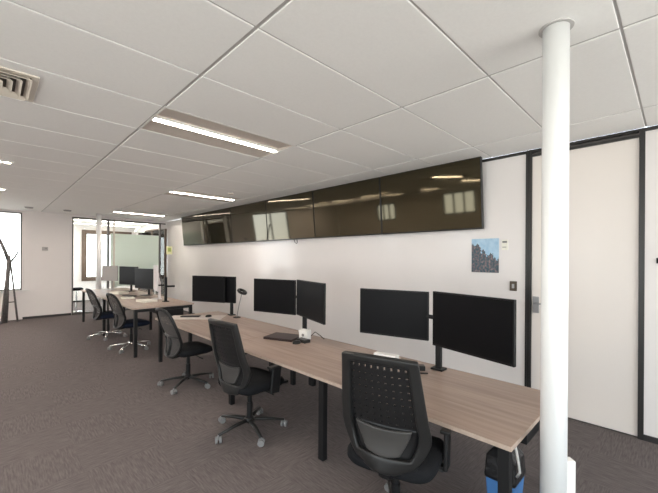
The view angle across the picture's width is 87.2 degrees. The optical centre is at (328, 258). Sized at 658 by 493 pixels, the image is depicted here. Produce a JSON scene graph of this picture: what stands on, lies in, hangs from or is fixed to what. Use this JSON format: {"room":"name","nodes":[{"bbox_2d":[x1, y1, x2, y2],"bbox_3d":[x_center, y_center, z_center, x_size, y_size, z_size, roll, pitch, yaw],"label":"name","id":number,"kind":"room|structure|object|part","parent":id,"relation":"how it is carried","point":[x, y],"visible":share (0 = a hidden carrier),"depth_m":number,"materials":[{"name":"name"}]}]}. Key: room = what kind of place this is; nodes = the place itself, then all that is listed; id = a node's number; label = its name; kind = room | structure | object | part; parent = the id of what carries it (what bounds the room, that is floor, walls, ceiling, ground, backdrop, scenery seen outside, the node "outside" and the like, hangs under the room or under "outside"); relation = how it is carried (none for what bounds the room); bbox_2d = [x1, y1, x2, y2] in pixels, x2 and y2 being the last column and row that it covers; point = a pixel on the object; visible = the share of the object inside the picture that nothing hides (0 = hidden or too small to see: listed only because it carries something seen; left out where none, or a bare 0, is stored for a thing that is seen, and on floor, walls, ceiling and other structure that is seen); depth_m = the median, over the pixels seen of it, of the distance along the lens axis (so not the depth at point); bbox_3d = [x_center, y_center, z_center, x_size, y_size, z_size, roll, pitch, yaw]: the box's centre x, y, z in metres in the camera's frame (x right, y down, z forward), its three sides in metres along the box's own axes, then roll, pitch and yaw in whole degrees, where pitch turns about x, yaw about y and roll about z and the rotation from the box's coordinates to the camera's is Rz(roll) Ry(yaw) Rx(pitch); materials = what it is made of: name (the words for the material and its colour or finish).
{"room":"open-plan office","nodes":[
{"label":"open-plan office","id":0,"kind":"room"},
{"bbox_2d":[0,211,36,216],"bbox_3d":[-4.328,-1.517,4.571,9.230,0.100,20.600,0,0,-45],"label":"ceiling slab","id":1,"kind":"structure","parent":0,"point":[4,214],"depth_m":11.79,"materials":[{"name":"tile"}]},
{"bbox_2d":[0,209,166,320],"bbox_3d":[-8.872,0.165,8.962,8.930,2.960,0.120,0,0,-45],"label":"wall","id":2,"kind":"structure","parent":0,"point":[47,275],"depth_m":9.73,"materials":[{"name":"white paint"}]},
{"bbox_2d":[0,211,21,290],"bbox_3d":[-9.037,-0.206,8.783,1.840,2.100,0.080,0,0,-45],"label":"window","id":3,"kind":"structure","parent":2,"relation":"in","point":[0,211],"depth_m":9.38,"materials":[{"name":"white glass"}]},
{"bbox_2d":[22,313,70,318],"bbox_3d":[-7.958,1.621,9.778,1.070,0.060,0.012,0,0,-45],"label":"baseboard","id":4,"kind":"structure","parent":2,"relation":"attached to","point":[64,314],"depth_m":9.75,"materials":[{"name":"grey"}]},
{"bbox_2d":[71,217,166,314],"bbox_3d":[-6.623,0.216,11.107,2.665,2.885,0.100,0,0,-45],"label":"window","id":5,"kind":"structure","parent":2,"relation":"in","point":[73,218],"depth_m":10.91,"materials":[{"name":"grey metal"}]},
{"bbox_2d":[73,225,135,300],"bbox_3d":[-9.612,0.160,13.777,3.630,2.960,0.120,0,0,-45],"label":"wall","id":6,"kind":"structure","parent":0,"point":[77,236],"depth_m":13.56,"materials":[{"name":"white paint"}]},
{"bbox_2d":[82,230,131,280],"bbox_3d":[-9.112,-0.127,14.211,1.750,2.020,0.140,0,0,-45],"label":"window","id":7,"kind":"structure","parent":6,"relation":"in","point":[84,232],"depth_m":13.63,"materials":[{"name":"brown"}]},
{"bbox_2d":[136,224,158,289],"bbox_3d":[-6.969,0.177,13.607,0.100,2.960,3.830,0,0,-45],"label":"wall","id":8,"kind":"structure","parent":0,"point":[156,226],"depth_m":13.69,"materials":[{"name":"white paint"}]},
{"bbox_2d":[138,228,163,295],"bbox_3d":[-6.951,0.107,13.575,0.080,2.500,3.300,0,0,-45],"label":"window","id":9,"kind":"structure","parent":8,"relation":"in","point":[155,232],"depth_m":12.85,"materials":[{"name":"brown"}]},
{"bbox_2d":[0,0,657,227],"bbox_3d":[-4.330,-1.312,4.500,9.130,0.050,20.500,0,0,-45],"label":"ceiling","id":10,"kind":"structure","parent":0,"point":[361,89],"depth_m":2.56,"materials":[{"name":"tile"}]},
{"bbox_2d":[0,160,14,164],"bbox_3d":[-4.398,-1.280,4.476,0.480,0.018,0.170,0,0,-45],"label":"recessed light","id":11,"kind":"object","parent":10,"relation":"in","point":[1,161],"visible":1,"depth_m":4.57,"materials":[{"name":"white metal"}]},
{"bbox_2d":[0,66,39,101],"bbox_3d":[-2.402,-1.263,2.427,0.530,0.029,0.530,0,0,-45],"label":"ceiling vent","id":12,"kind":"object","parent":10,"relation":"in","point":[14,84],"visible":1,"depth_m":2.51,"materials":[{"name":"beige metal"}]},
{"bbox_2d":[74,222,95,225],"bbox_3d":[-9.259,-1.312,12.697,1.405,0.050,0.700,0,0,-45],"label":"ceiling light","id":13,"kind":"object","parent":10,"relation":"attached to","point":[79,223],"visible":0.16,"depth_m":12.80,"materials":[{"name":"white metal"}]},
{"bbox_2d":[74,219,111,222],"bbox_3d":[-8.137,-1.306,11.557,1.405,0.050,0.700,0,0,-45],"label":"ceiling light","id":14,"kind":"object","parent":10,"relation":"attached to","point":[74,219],"visible":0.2,"depth_m":11.68,"materials":[{"name":"white metal"}]},
{"bbox_2d":[102,224,141,227],"bbox_3d":[-8.262,-1.306,13.679,1.405,0.050,0.700,0,0,-45],"label":"ceiling light","id":15,"kind":"object","parent":10,"relation":"attached to","point":[102,224],"visible":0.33,"depth_m":13.82,"materials":[{"name":"white metal"}]},
{"bbox_2d":[110,221,154,225],"bbox_3d":[-7.139,-1.299,12.539,1.405,0.050,0.700,0,0,-45],"label":"ceiling light","id":16,"kind":"object","parent":10,"relation":"attached to","point":[112,221],"visible":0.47,"depth_m":12.61,"materials":[{"name":"white metal"}]},
{"bbox_2d":[134,223,144,232],"bbox_3d":[-6.894,-1.133,12.571,0.340,0.340,0.340,0,0,-45],"label":"pendant light","id":17,"kind":"object","parent":10,"relation":"hanging from","point":[140,230],"visible":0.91,"depth_m":12.48,"materials":[{"name":"white plastic"}]},
{"bbox_3d":[-6.895,-1.048,12.571,0.340,0.170,0.340,0,0,-45],"label":"lamp shade","id":18,"kind":"part","parent":17,"relation":"part of","materials":[{"name":"white metal"}]},
{"bbox_2d":[110,211,169,216],"bbox_3d":[-5.521,-1.319,10.104,1.405,0.050,0.700,0,0,-45],"label":"ceiling light","id":19,"kind":"object","parent":10,"relation":"attached to","point":[113,212],"visible":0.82,"depth_m":10.18,"materials":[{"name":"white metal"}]},
{"bbox_2d":[163,189,240,202],"bbox_3d":[-2.575,-1.301,7.111,1.405,0.050,0.700,0,0,-45],"label":"ceiling light","id":20,"kind":"object","parent":10,"relation":"attached to","point":[181,193],"visible":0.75,"depth_m":7.13,"materials":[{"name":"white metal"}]},
{"bbox_2d":[138,106,295,158],"bbox_3d":[-1.121,-1.292,3.631,1.405,0.050,0.700,0,0,-45],"label":"ceiling light","id":21,"kind":"object","parent":10,"relation":"attached to","point":[167,121],"visible":0.86,"depth_m":3.56,"materials":[{"name":"white metal"}]},
{"bbox_2d":[0,299,657,492],"bbox_3d":[-4.313,1.723,4.606,9.730,0.100,21.000,0,0,-45],"label":"floor","id":22,"kind":"structure","parent":0,"point":[78,415],"depth_m":3.30,"materials":[{"name":"carpet"}]},
{"bbox_2d":[0,238,18,323],"bbox_3d":[-8.296,0.445,8.868,0.513,2.414,0.245,0,0,-45],"label":"coat stand","id":23,"kind":"object","parent":22,"relation":"on","point":[5,304],"visible":1,"depth_m":8.91,"materials":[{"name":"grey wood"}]},
{"bbox_3d":[-8.303,0.949,8.841,0.056,1.406,0.238,0,0,-11],"label":"leg","id":24,"kind":"part","parent":23,"relation":"part of","materials":[{"name":"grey wood"}]},
{"bbox_3d":[-8.226,0.869,9.027,0.185,1.564,0.044,0,0,-45],"label":"leg","id":25,"kind":"part","parent":23,"relation":"part of","materials":[{"name":"grey wood"}]},
{"bbox_2d":[73,287,82,312],"bbox_3d":[-7.878,1.279,10.775,0.400,0.745,0.400,0,0,-45],"label":"bar stool","id":26,"kind":"object","parent":22,"relation":"on","point":[75,289],"visible":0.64,"depth_m":10.75,"materials":[{"name":"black metal"}]},
{"bbox_3d":[-7.876,0.949,10.775,0.360,0.085,0.360,0,0,-45],"label":"seat","id":27,"kind":"part","parent":26,"relation":"part of","materials":[{"name":"black fabric"}]},
{"bbox_2d":[96,214,101,310],"bbox_3d":[-6.703,0.178,10.059,0.172,2.960,0.172,0,0,-45],"label":"column","id":28,"kind":"structure","parent":22,"relation":"on","point":[98,216],"depth_m":10.00,"materials":[{"name":"white paint"}]},
{"bbox_2d":[85,288,126,340],"bbox_3d":[-4.728,1.138,7.329,0.721,1.065,0.726,0,0,40],"label":"mesh chair","id":29,"kind":"object","parent":22,"relation":"on","point":[97,315],"visible":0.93,"depth_m":7.14,"materials":[{"name":"black fabric"}]},
{"bbox_3d":[-4.881,0.932,7.135,0.488,0.655,0.230,0,0,40],"label":"frame","id":30,"kind":"part","parent":29,"relation":"part of","materials":[{"name":"black plastic"}]},
{"bbox_3d":[-4.678,1.194,7.375,0.500,0.094,0.500,0,0,40],"label":"seat","id":31,"kind":"part","parent":29,"relation":"part of","materials":[{"name":"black fabric"}]},
{"bbox_2d":[106,293,150,353],"bbox_3d":[-3.708,1.144,6.449,0.717,1.065,0.777,0,0,37],"label":"mesh chair","id":32,"kind":"object","parent":22,"relation":"on","point":[120,322],"visible":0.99,"depth_m":6.25,"materials":[{"name":"black fabric"}]},
{"bbox_3d":[-3.862,0.939,6.223,0.488,0.655,0.230,0,0,37],"label":"frame","id":33,"kind":"part","parent":32,"relation":"part of","materials":[{"name":"black plastic"}]},
{"bbox_3d":[-3.672,1.200,6.474,0.500,0.094,0.500,0,0,37],"label":"seat","id":34,"kind":"part","parent":32,"relation":"part of","materials":[{"name":"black fabric"}]},
{"bbox_2d":[110,234,158,293],"bbox_3d":[-6.522,0.425,11.684,1.500,2.470,0.600,0,0,-45],"label":"board","id":35,"kind":"object","parent":22,"relation":"on","point":[140,251],"visible":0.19,"depth_m":11.64,"materials":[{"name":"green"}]},
{"bbox_2d":[81,288,193,357],"bbox_3d":[-4.546,1.252,7.832,1.060,0.840,4.590,0,0,-45],"label":"desk","id":36,"kind":"object","parent":22,"relation":"on","point":[174,306],"visible":0.73,"depth_m":6.59,"materials":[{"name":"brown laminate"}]},
{"bbox_3d":[-6.466,1.253,9.106,0.050,0.814,0.060,0,0,-45],"label":"leg","id":37,"kind":"part","parent":36,"relation":"part of","materials":[{"name":"black metal"}]},
{"bbox_3d":[-4.874,1.263,7.488,0.050,0.814,0.060,0,0,-45],"label":"leg","id":38,"kind":"part","parent":36,"relation":"part of","materials":[{"name":"black metal"}]},
{"bbox_2d":[102,266,117,289],"bbox_3d":[-5.789,0.504,9.151,0.502,0.640,0.190,0,0,14],"label":"monitor","id":39,"kind":"object","parent":36,"relation":"on","point":[109,273],"visible":1,"depth_m":9.12,"materials":[{"name":"grey plastic"}]},
{"bbox_2d":[110,291,128,294],"bbox_3d":[-4.961,0.804,8.171,0.340,0.050,0.240,0,0,25],"label":"paper stack","id":40,"kind":"object","parent":36,"relation":"on","point":[113,292],"visible":0.93,"depth_m":8.11,"materials":[{"name":"white paper"}]},
{"bbox_2d":[119,266,137,291],"bbox_3d":[-5.072,0.514,8.775,0.737,0.630,0.190,0,0,27],"label":"monitor","id":41,"kind":"object","parent":36,"relation":"on","point":[126,274],"visible":0.9,"depth_m":8.77,"materials":[{"name":"black plastic"}]},
{"bbox_3d":[-3.296,1.273,5.885,0.050,0.814,0.060,0,0,-45],"label":"leg","id":42,"kind":"part","parent":36,"relation":"part of","materials":[{"name":"black metal"}]},
{"bbox_2d":[135,268,153,295],"bbox_3d":[-4.151,0.529,7.869,0.846,0.610,0.190,0,0,31],"label":"monitor","id":43,"kind":"object","parent":36,"relation":"on","point":[143,277],"visible":0.9,"depth_m":7.88,"materials":[{"name":"black plastic"}]},
{"bbox_2d":[136,298,157,302],"bbox_3d":[-3.558,0.818,6.746,0.340,0.040,0.240,0,0,33],"label":"paper stack","id":44,"kind":"object","parent":36,"relation":"on","point":[147,300],"visible":1,"depth_m":6.69,"materials":[{"name":"white paper"}]},
{"bbox_3d":[-4.204,1.267,8.147,0.050,0.814,0.060,0,0,-45],"label":"leg","id":45,"kind":"part","parent":36,"relation":"part of","materials":[{"name":"black metal"}]},
{"bbox_2d":[151,265,161,298],"bbox_3d":[-3.587,0.488,7.197,0.190,0.700,0.660,0,0,-32],"label":"monitor","id":46,"kind":"object","parent":36,"relation":"on","point":[156,280],"visible":0.94,"depth_m":7.17,"materials":[{"name":"white plastic"}]},
{"bbox_3d":[-2.958,0.893,6.214,0.890,0.050,0.040,0,0,-45],"label":"cross rail","id":47,"kind":"part","parent":36,"relation":"part of","materials":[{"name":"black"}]},
{"bbox_2d":[158,277,174,301],"bbox_3d":[-3.182,0.600,6.772,0.291,0.480,0.130,0,0,-30],"label":"monitor stand","id":48,"kind":"object","parent":36,"relation":"on","point":[165,285],"visible":1,"depth_m":6.75,"materials":[{"name":"black metal"}]},
{"bbox_2d":[150,308,182,315],"bbox_3d":[-3.306,0.993,6.845,0.280,0.145,1.415,0,0,-45],"label":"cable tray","id":49,"kind":"object","parent":36,"relation":"on","point":[173,311],"depth_m":6.34,"materials":[{"name":"black metal"}]},
{"bbox_3d":[-2.626,1.277,6.544,0.050,0.814,0.060,0,0,-45],"label":"leg","id":50,"kind":"part","parent":36,"relation":"part of","materials":[{"name":"black"}]},
{"bbox_2d":[155,308,213,394],"bbox_3d":[-1.921,1.155,4.629,0.713,1.065,0.721,0,0,-9],"label":"mesh chair","id":51,"kind":"object","parent":22,"relation":"on","point":[193,348],"visible":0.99,"depth_m":4.46,"materials":[{"name":"black fabric"}]},
{"bbox_3d":[-2.082,0.950,4.433,0.488,0.655,0.230,0,0,42],"label":"frame","id":52,"kind":"part","parent":51,"relation":"part of","materials":[{"name":"black plastic"}]},
{"bbox_3d":[-1.871,1.211,4.665,0.500,0.094,0.500,0,0,42],"label":"seat","id":53,"kind":"part","parent":51,"relation":"part of","materials":[{"name":"black fabric"}]},
{"bbox_2d":[155,311,297,383],"bbox_3d":[-1.645,1.335,5.233,1.110,0.710,2.345,0,0,-45],"label":"desk","id":54,"kind":"object","parent":22,"relation":"on","point":[249,328],"visible":0.48,"depth_m":5.06,"materials":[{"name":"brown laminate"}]},
{"bbox_3d":[-2.753,1.341,5.647,0.050,0.684,0.060,0,0,-45],"label":"leg","id":55,"kind":"part","parent":54,"relation":"part of","materials":[{"name":"black metal"}]},
{"bbox_2d":[172,315,225,319],"bbox_3d":[-2.195,0.972,5.731,0.880,0.008,0.360,0,0,-4],"label":"desk mat","id":56,"kind":"object","parent":54,"relation":"on","point":[175,317],"visible":0.71,"depth_m":5.69,"materials":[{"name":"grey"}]},
{"bbox_2d":[180,315,200,316],"bbox_3d":[-2.308,0.959,5.760,0.300,0.018,0.100,0,0,-5],"label":"keyboard","id":57,"kind":"object","parent":56,"relation":"on","point":[182,315],"visible":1,"depth_m":5.76,"materials":[{"name":"black plastic"}]},
{"bbox_2d":[228,303,235,315],"bbox_3d":[-1.847,0.714,6.053,0.471,0.530,0.137,0,0,18],"label":"monitor stand","id":58,"kind":"object","parent":54,"relation":"on","point":[231,304],"visible":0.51,"depth_m":5.99,"materials":[{"name":"black metal"}]},
{"bbox_2d":[192,275,224,302],"bbox_3d":[-2.095,0.527,6.038,0.693,0.455,0.066,0,0,21],"label":"monitor","id":59,"kind":"object","parent":58,"relation":"attached to","point":[204,288],"visible":1,"depth_m":6.00,"materials":[{"name":"black plastic"}]},
{"bbox_2d":[225,276,235,302],"bbox_3d":[-1.892,0.533,6.034,0.653,0.455,0.066,0,0,21],"label":"monitor","id":60,"kind":"object","parent":58,"relation":"attached to","point":[230,282],"visible":0.45,"depth_m":5.92,"materials":[{"name":"black plastic"}]},
{"bbox_2d":[233,288,246,317],"bbox_3d":[-1.456,0.739,5.728,0.178,0.485,0.214,0,0,-45],"label":"desk lamp","id":61,"kind":"object","parent":54,"relation":"on","point":[239,290],"visible":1,"depth_m":5.73,"materials":[{"name":"grey metal"}]},
{"bbox_2d":[208,318,287,446],"bbox_3d":[-0.807,1.129,3.401,0.723,1.131,0.692,0,0,40],"label":"office chair","id":62,"kind":"object","parent":22,"relation":"on","point":[236,377],"visible":0.97,"depth_m":3.23,"materials":[{"name":"black plastic"}]},
{"bbox_3d":[-0.961,0.796,3.221,0.406,0.376,0.124,0,0,40],"label":"perforated panel","id":63,"kind":"part","parent":62,"relation":"part of","materials":[{"name":"black plastic"}]},
{"bbox_3d":[-0.960,0.913,3.223,0.541,0.701,0.192,0,0,40],"label":"frame","id":64,"kind":"part","parent":62,"relation":"part of","materials":[{"name":"black plastic"}]},
{"bbox_3d":[-0.926,1.077,3.264,0.410,0.192,0.059,0,0,40],"label":"panel","id":65,"kind":"part","parent":62,"relation":"part of","materials":[{"name":"black plastic"}]},
{"bbox_3d":[-0.774,1.206,3.444,0.556,0.099,0.520,0,0,40],"label":"seat","id":66,"kind":"part","parent":62,"relation":"part of","materials":[{"name":"black fabric"}]},
{"bbox_3d":[-0.549,1.152,3.332,0.136,0.258,0.129,0,0,40],"label":"armrest","id":67,"kind":"part","parent":62,"relation":"part of","materials":[{"name":"black plastic"}]},
{"bbox_2d":[229,331,539,492],"bbox_3d":[0.247,1.347,3.283,1.030,0.710,3.080,0,0,-45],"label":"desk","id":68,"kind":"object","parent":22,"relation":"on","point":[503,415],"visible":0.52,"depth_m":2.60,"materials":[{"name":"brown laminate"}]},
{"bbox_3d":[-1.133,1.351,4.029,0.050,0.684,0.060,0,0,-45],"label":"leg","id":69,"kind":"part","parent":68,"relation":"part of","materials":[{"name":"black metal"}]},
{"bbox_2d":[263,332,298,341],"bbox_3d":[-0.566,0.973,4.304,0.400,0.027,0.300,0,0,23],"label":"laptop","id":70,"kind":"object","parent":68,"relation":"on","point":[287,337],"visible":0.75,"depth_m":4.25,"materials":[{"name":"grey plastic"}]},
{"bbox_3d":[-0.484,1.355,4.667,0.050,0.684,0.060,0,0,-45],"label":"leg","id":71,"kind":"part","parent":68,"relation":"part of","materials":[{"name":"black metal"}]},
{"bbox_2d":[296,295,306,328],"bbox_3d":[-0.390,0.718,4.499,0.197,0.540,0.781,0,0,-45],"label":"monitor stand","id":72,"kind":"object","parent":68,"relation":"on","point":[304,320],"visible":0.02,"depth_m":4.47,"materials":[{"name":"black metal"}]},
{"bbox_2d":[254,278,295,314],"bbox_3d":[-0.732,0.505,4.683,0.698,0.455,0.066,0,0,29],"label":"monitor","id":73,"kind":"object","parent":72,"relation":"attached to","point":[278,296],"visible":1,"depth_m":4.64,"materials":[{"name":"black plastic"}]},
{"bbox_2d":[296,280,325,324],"bbox_3d":[-0.214,0.499,4.150,0.066,0.455,0.781,0,0,-28],"label":"monitor","id":74,"kind":"object","parent":72,"relation":"attached to","point":[311,296],"visible":1,"depth_m":4.06,"materials":[{"name":"black plastic"}]},
{"bbox_2d":[296,337,309,343],"bbox_3d":[-0.306,0.968,4.097,0.090,0.040,0.160,0,0,-45],"label":"box","id":75,"kind":"object","parent":68,"relation":"on","point":[302,340],"visible":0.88,"depth_m":4.06,"materials":[{"name":"black plastic"}]},
{"bbox_2d":[299,329,310,338],"bbox_3d":[-0.295,0.928,4.233,0.120,0.120,0.093,0,0,30],"label":"cube","id":76,"kind":"object","parent":68,"relation":"on","point":[305,333],"visible":0.78,"depth_m":4.20,"materials":[{"name":"white plastic"}]},
{"bbox_2d":[308,376,315,386],"bbox_3d":[-0.170,1.171,3.516,0.050,0.236,0.070,0,0,-45],"label":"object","id":77,"kind":"object","parent":68,"relation":"hanging from","point":[311,381],"visible":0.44,"depth_m":3.49,"materials":[{"name":"black plastic"}]},
{"bbox_3d":[-0.052,1.358,2.931,0.050,0.684,0.060,0,0,-45],"label":"leg","id":78,"kind":"part","parent":68,"relation":"part of","materials":[{"name":"black metal"}]},
{"bbox_2d":[374,351,398,358],"bbox_3d":[0.566,0.966,3.411,0.240,0.056,0.080,0,0,35],"label":"box","id":79,"kind":"object","parent":68,"relation":"on","point":[379,353],"visible":0.5,"depth_m":3.38,"materials":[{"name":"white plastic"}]},
{"bbox_2d":[419,364,424,370],"bbox_3d":[0.796,0.973,3.091,0.120,0.044,0.070,0,0,5],"label":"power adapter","id":80,"kind":"object","parent":68,"relation":"on","point":[421,366],"visible":0.45,"depth_m":3.06,"materials":[{"name":"black plastic"}]},
{"bbox_2d":[426,314,446,371],"bbox_3d":[0.953,0.726,3.119,0.165,0.540,0.876,0,0,-35],"label":"monitor stand","id":81,"kind":"object","parent":68,"relation":"on","point":[438,350],"visible":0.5,"depth_m":3.09,"materials":[{"name":"black metal"}]},
{"bbox_2d":[360,288,428,340],"bbox_3d":[0.634,0.534,3.404,0.700,0.455,0.066,0,0,30],"label":"monitor","id":82,"kind":"object","parent":81,"relation":"attached to","point":[394,313],"visible":0.99,"depth_m":3.36,"materials":[{"name":"black plastic"}]},
{"bbox_2d":[433,291,516,366],"bbox_3d":[1.113,0.517,2.707,0.066,0.468,0.723,0,0,-32],"label":"monitor","id":83,"kind":"object","parent":81,"relation":"attached to","point":[483,327],"visible":1,"depth_m":2.62,"materials":[{"name":"black plastic"}]},
{"bbox_3d":[0.965,1.364,1.898,0.050,0.684,0.060,0,0,-45],"label":"leg","id":84,"kind":"part","parent":68,"relation":"part of","materials":[{"name":"black metal"}]},
{"bbox_2d":[515,447,520,477],"bbox_3d":[1.098,1.178,2.015,0.035,0.268,0.135,0,0,36],"label":"cable","id":85,"kind":"object","parent":68,"relation":"hanging from","point":[516,450],"visible":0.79,"depth_m":1.99,"materials":[{"name":"white plastic"}]},
{"bbox_2d":[520,422,538,444],"bbox_3d":[0.977,1.150,2.792,0.280,0.145,1.200,0,0,-45],"label":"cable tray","id":86,"kind":"object","parent":68,"relation":"on","point":[531,434],"depth_m":2.32,"materials":[{"name":"black metal"}]},
{"bbox_2d":[342,351,451,492],"bbox_3d":[0.403,1.117,2.188,0.715,1.171,0.711,0,0,29],"label":"office chair","id":87,"kind":"object","parent":22,"relation":"on","point":[390,438],"visible":0.98,"depth_m":1.95,"materials":[{"name":"black plastic"}]},
{"bbox_3d":[0.294,0.764,1.960,0.406,0.376,0.124,0,0,29],"label":"perforated panel","id":88,"kind":"part","parent":87,"relation":"part of","materials":[{"name":"black plastic"}]},
{"bbox_3d":[0.320,1.044,2.009,0.410,0.192,0.059,0,0,29],"label":"panel","id":89,"kind":"part","parent":87,"relation":"part of","materials":[{"name":"black plastic"}]},
{"bbox_3d":[0.435,1.213,2.215,0.556,0.099,0.520,0,0,29],"label":"seat","id":90,"kind":"part","parent":87,"relation":"part of","materials":[{"name":"black fabric"}]},
{"bbox_3d":[0.677,1.159,2.147,0.136,0.258,0.129,0,0,29],"label":"armrest","id":91,"kind":"part","parent":87,"relation":"part of","materials":[{"name":"black plastic"}]},
{"bbox_2d":[484,446,525,492],"bbox_3d":[1.154,1.467,2.268,0.216,0.480,0.194,0,0,-45],"label":"waste bin","id":92,"kind":"object","parent":22,"relation":"on","point":[491,462],"visible":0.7,"depth_m":2.22,"materials":[{"name":"blue plastic"}]},
{"bbox_2d":[538,18,575,492],"bbox_3d":[1.230,0.228,1.877,0.173,2.960,0.172,0,0,-45],"label":"column","id":93,"kind":"structure","parent":22,"relation":"on","point":[557,470],"depth_m":1.83,"materials":[{"name":"white paint"}]},
{"bbox_2d":[167,129,657,437],"bbox_3d":[0.165,0.221,6.232,0.120,2.960,16.650,0,0,-45],"label":"wall","id":94,"kind":"structure","parent":0,"point":[441,261],"depth_m":5.06,"materials":[{"name":"white paint"}]},
{"bbox_2d":[166,246,172,253],"bbox_3d":[-5.365,-0.283,11.626,0.202,0.270,0.050,0,0,-45],"label":"sign","id":95,"kind":"object","parent":94,"relation":"attached to","point":[169,249],"visible":1,"depth_m":11.62,"materials":[{"name":"beige paper"}]},
{"bbox_2d":[181,213,204,245],"bbox_3d":[-4.029,-0.848,10.267,0.130,0.885,1.522,0,0,-45],"label":"wall screen","id":96,"kind":"object","parent":94,"relation":"attached to","point":[193,232],"visible":0.88,"depth_m":10.19,"materials":[{"name":"black glass"}]},
{"bbox_2d":[203,208,232,243],"bbox_3d":[-2.952,-0.841,9.173,0.130,0.885,1.522,0,0,-45],"label":"wall screen","id":97,"kind":"object","parent":94,"relation":"attached to","point":[217,223],"visible":0.82,"depth_m":9.10,"materials":[{"name":"black glass"}]},
{"bbox_2d":[230,200,267,242],"bbox_3d":[-1.875,-0.834,8.079,0.130,0.885,1.522,0,0,-45],"label":"wall screen","id":98,"kind":"object","parent":94,"relation":"attached to","point":[249,221],"visible":0.9,"depth_m":7.99,"materials":[{"name":"black glass"}]},
{"bbox_2d":[266,191,315,243],"bbox_3d":[-0.799,-0.782,6.985,0.130,0.976,1.522,0,0,-45],"label":"wall screen","id":99,"kind":"object","parent":94,"relation":"attached to","point":[290,217],"visible":0.91,"depth_m":6.89,"materials":[{"name":"black glass"}]},
{"bbox_2d":[313,177,382,237],"bbox_3d":[0.278,-0.821,5.891,0.130,0.885,1.522,0,0,-45],"label":"wall screen","id":100,"kind":"object","parent":94,"relation":"attached to","point":[354,208],"visible":0.93,"depth_m":5.79,"materials":[{"name":"black glass"}]},
{"bbox_2d":[183,310,657,443],"bbox_3d":[0.147,1.673,6.154,0.022,0.055,16.550,0,0,-45],"label":"baseboard","id":101,"kind":"structure","parent":94,"relation":"attached to","point":[647,438],"depth_m":3.23,"materials":[{"name":"grey"}]},
{"bbox_2d":[380,156,483,233],"bbox_3d":[1.355,-0.814,4.798,0.130,0.885,1.522,0,0,-45],"label":"wall screen","id":102,"kind":"object","parent":94,"relation":"attached to","point":[447,196],"visible":1,"depth_m":4.67,"materials":[{"name":"black glass"}]},
{"bbox_2d":[472,238,498,272],"bbox_3d":[1.952,-0.039,4.327,0.009,0.422,0.331,0,0,-45],"label":"poster","id":103,"kind":"object","parent":94,"relation":"attached to","point":[485,252],"visible":1,"depth_m":4.32,"materials":[{"name":"multicoloured paper"}]},
{"bbox_2d":[482,151,525,161],"bbox_3d":[1.956,-1.230,4.342,0.032,0.035,0.945,0,0,-45],"label":"trim","id":104,"kind":"structure","parent":94,"relation":"attached to","point":[523,152],"depth_m":4.16,"materials":[{"name":"black metal"}]},
{"bbox_2d":[501,240,507,249],"bbox_3d":[2.116,-0.167,4.159,0.013,0.125,0.072,0,0,-45],"label":"card","id":105,"kind":"object","parent":94,"relation":"attached to","point":[504,242],"visible":1,"depth_m":4.16,"materials":[{"name":"white paper"}]},
{"bbox_2d":[510,281,516,290],"bbox_3d":[2.178,0.324,4.087,0.019,0.114,0.078,0,0,-45],"label":"light switch","id":106,"kind":"object","parent":94,"relation":"attached to","point":[513,284],"visible":1,"depth_m":4.08,"materials":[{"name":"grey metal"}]},
{"bbox_2d":[525,150,532,387],"bbox_3d":[2.314,0.234,3.998,0.090,2.960,0.060,0,0,-45],"label":"trim","id":107,"kind":"structure","parent":94,"relation":"attached to","point":[528,226],"depth_m":3.97,"materials":[{"name":"black metal"}]},
{"bbox_2d":[637,128,645,439],"bbox_3d":[2.996,0.239,3.311,0.082,2.960,0.043,0,0,-45],"label":"trim","id":108,"kind":"structure","parent":94,"relation":"attached to","point":[642,133],"depth_m":3.28,"materials":[{"name":"black metal"}]},
{"bbox_2d":[645,125,657,130],"bbox_3d":[4.488,-1.215,1.769,0.032,0.035,4.235,0,0,-45],"label":"trim","id":109,"kind":"structure","parent":94,"relation":"attached to","point":[655,126],"depth_m":3.24,"materials":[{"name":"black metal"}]},
{"bbox_2d":[532,129,639,156],"bbox_3d":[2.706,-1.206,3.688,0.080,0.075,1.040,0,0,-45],"label":"door frame","id":110,"kind":"structure","parent":0,"point":[635,133],"depth_m":3.54,"materials":[{"name":"grey metal"}]},
{"bbox_3d":[2.708,0.274,3.698,0.050,2.885,1.040,0,0,-45],"label":"wall","id":111,"kind":"structure","parent":0,"visible":0},
{"bbox_2d":[531,138,638,435],"bbox_3d":[2.639,0.268,3.630,0.124,2.873,0.920,0,0,-45],"label":"door","id":112,"kind":"structure","parent":111,"relation":"in","point":[604,178],"depth_m":3.52,"materials":[{"name":"white"}]},
{"bbox_3d":[2.351,0.522,3.928,0.018,0.185,0.060,0,0,-45],"label":"plate","id":113,"kind":"part","parent":112,"relation":"part of","materials":[{"name":"silver metal"}]}
]}

